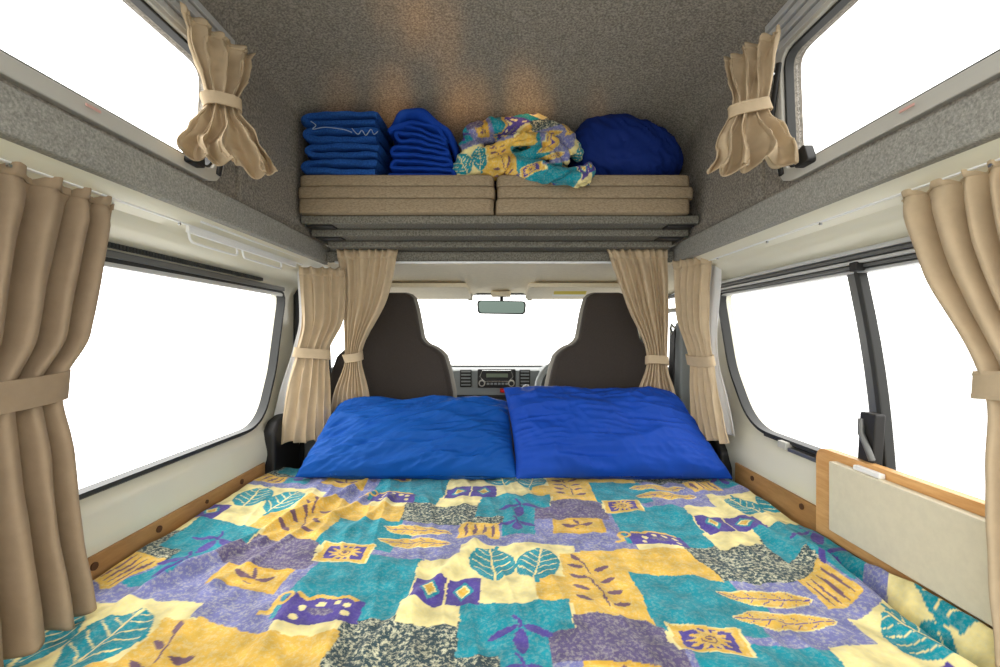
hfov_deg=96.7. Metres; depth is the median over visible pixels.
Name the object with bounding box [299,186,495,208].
seat cushion
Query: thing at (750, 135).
curtain
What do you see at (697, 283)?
curtain
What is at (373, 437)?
pillow
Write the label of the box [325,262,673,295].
cab headliner
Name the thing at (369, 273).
curtain
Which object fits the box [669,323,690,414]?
belt
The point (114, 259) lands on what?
window
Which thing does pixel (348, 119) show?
folded towel
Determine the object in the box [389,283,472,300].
sun visor
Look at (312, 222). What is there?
shelf board
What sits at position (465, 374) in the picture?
air vent
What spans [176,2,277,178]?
curtain
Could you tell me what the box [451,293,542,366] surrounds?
window
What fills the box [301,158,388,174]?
folded towel
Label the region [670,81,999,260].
ledge
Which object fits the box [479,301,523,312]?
mirror glass
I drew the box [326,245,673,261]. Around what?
trim
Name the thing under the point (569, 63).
ceiling
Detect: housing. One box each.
[264,413,298,473]
[708,440,731,479]
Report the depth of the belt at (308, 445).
1.75 m
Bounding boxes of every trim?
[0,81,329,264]
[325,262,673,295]
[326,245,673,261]
[335,261,611,263]
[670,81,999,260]
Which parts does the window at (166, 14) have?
rail, stay arm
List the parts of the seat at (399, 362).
backrest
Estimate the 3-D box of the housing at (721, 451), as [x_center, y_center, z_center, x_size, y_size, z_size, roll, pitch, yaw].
[0.767,0.456,1.580,0.045,0.187,0.160,0,0,0]
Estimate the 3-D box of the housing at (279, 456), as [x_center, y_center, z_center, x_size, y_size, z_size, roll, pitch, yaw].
[-0.767,0.410,1.565,0.045,0.280,0.190,0,0,0]
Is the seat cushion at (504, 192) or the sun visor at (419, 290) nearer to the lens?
the seat cushion at (504, 192)
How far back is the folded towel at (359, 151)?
1.39 m
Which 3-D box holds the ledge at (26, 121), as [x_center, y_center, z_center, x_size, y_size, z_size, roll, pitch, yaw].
[-0.718,-0.290,0.740,0.165,0.067,2.080,0,0,0]
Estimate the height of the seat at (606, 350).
1.412 m
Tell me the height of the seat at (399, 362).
1.412 m
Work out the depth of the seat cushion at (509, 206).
1.39 m
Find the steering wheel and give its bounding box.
[534,362,549,385]
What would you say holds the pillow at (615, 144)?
on the seat cushion at (503, 180)
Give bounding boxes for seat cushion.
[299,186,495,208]
[299,198,494,215]
[300,175,494,188]
[495,198,688,215]
[496,175,688,189]
[497,186,692,201]
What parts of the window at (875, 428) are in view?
latch handle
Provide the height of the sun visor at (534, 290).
0.059 m
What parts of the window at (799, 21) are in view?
stay arm, rail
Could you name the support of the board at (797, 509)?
attached to the wall at (881, 222)
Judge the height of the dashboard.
1.035 m
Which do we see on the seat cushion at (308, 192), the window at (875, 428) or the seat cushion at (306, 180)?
the seat cushion at (306, 180)
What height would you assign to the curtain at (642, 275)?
0.671 m
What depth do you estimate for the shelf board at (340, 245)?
1.56 m
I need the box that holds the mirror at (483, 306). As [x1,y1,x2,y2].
[477,291,525,314]
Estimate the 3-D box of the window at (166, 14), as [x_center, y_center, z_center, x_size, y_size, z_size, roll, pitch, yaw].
[-0.650,-0.517,0.625,0.051,0.362,0.870,0,0,0]
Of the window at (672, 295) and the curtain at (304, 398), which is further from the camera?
the window at (672, 295)
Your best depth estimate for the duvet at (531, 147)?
1.41 m
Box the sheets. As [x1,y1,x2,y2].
[387,108,459,174]
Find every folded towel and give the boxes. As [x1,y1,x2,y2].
[301,111,392,147]
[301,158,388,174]
[303,126,393,160]
[304,143,392,173]
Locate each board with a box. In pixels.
[88,462,264,579]
[301,216,698,229]
[312,229,687,243]
[328,241,671,250]
[735,462,861,559]
[816,449,992,628]
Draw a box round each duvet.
[3,467,995,666]
[452,113,595,192]
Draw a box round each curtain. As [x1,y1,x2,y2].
[0,161,114,666]
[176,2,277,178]
[274,266,345,444]
[331,249,397,413]
[607,249,675,394]
[672,257,734,443]
[706,24,798,176]
[901,159,999,666]
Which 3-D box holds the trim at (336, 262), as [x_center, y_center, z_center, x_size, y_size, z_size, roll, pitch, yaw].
[0.000,-0.259,1.619,1.200,0.006,0.013,0,0,0]
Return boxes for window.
[0,0,234,180]
[79,242,284,499]
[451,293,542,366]
[642,294,674,370]
[719,236,919,469]
[765,0,999,180]
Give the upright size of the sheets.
0.235 m
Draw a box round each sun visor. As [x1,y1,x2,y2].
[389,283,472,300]
[525,283,621,300]
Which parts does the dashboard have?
panel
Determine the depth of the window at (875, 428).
0.97 m
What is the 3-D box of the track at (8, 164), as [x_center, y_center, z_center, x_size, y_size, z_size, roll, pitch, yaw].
[-0.692,-0.239,0.925,0.017,0.015,1.250,0,0,0]
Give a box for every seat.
[330,293,456,402]
[544,293,645,388]
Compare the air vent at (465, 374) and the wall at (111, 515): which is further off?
the air vent at (465, 374)
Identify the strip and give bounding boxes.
[293,289,303,467]
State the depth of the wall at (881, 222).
1.05 m
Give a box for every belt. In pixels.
[304,346,330,458]
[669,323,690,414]
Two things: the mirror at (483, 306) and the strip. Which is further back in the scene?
the mirror at (483, 306)
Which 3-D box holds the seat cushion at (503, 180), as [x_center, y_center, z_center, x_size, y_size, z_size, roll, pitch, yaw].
[0.295,-0.480,1.660,0.613,0.035,0.540,0,0,0]
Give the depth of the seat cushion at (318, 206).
1.39 m
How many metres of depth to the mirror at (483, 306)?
2.19 m
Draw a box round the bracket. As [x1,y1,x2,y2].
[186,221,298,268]
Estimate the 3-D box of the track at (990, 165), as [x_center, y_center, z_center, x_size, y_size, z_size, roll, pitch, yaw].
[0.692,-0.239,0.925,0.017,0.015,1.250,0,0,0]
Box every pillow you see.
[295,395,515,479]
[503,386,732,479]
[568,113,683,174]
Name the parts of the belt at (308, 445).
pillar trim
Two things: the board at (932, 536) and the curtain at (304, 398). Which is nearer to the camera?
the board at (932, 536)
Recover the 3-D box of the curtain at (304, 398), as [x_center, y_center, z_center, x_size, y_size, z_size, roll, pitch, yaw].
[-0.674,0.071,1.559,0.251,0.615,0.062,0,0,-15]
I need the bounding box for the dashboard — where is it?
[452,364,546,465]
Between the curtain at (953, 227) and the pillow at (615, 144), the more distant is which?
the pillow at (615, 144)
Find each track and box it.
[0,158,302,264]
[708,158,999,260]
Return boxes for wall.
[0,0,327,557]
[672,0,999,504]
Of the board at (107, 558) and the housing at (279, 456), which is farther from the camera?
the housing at (279, 456)
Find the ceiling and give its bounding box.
[198,0,787,244]
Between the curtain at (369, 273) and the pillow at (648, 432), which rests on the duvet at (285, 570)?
the pillow at (648, 432)
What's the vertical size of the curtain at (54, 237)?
0.721 m
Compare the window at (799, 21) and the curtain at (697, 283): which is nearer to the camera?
the window at (799, 21)
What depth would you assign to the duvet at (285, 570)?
0.81 m
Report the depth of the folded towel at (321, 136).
1.39 m
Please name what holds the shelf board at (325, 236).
on the shelf board at (340, 245)
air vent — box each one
[460,369,471,386]
[519,369,529,386]

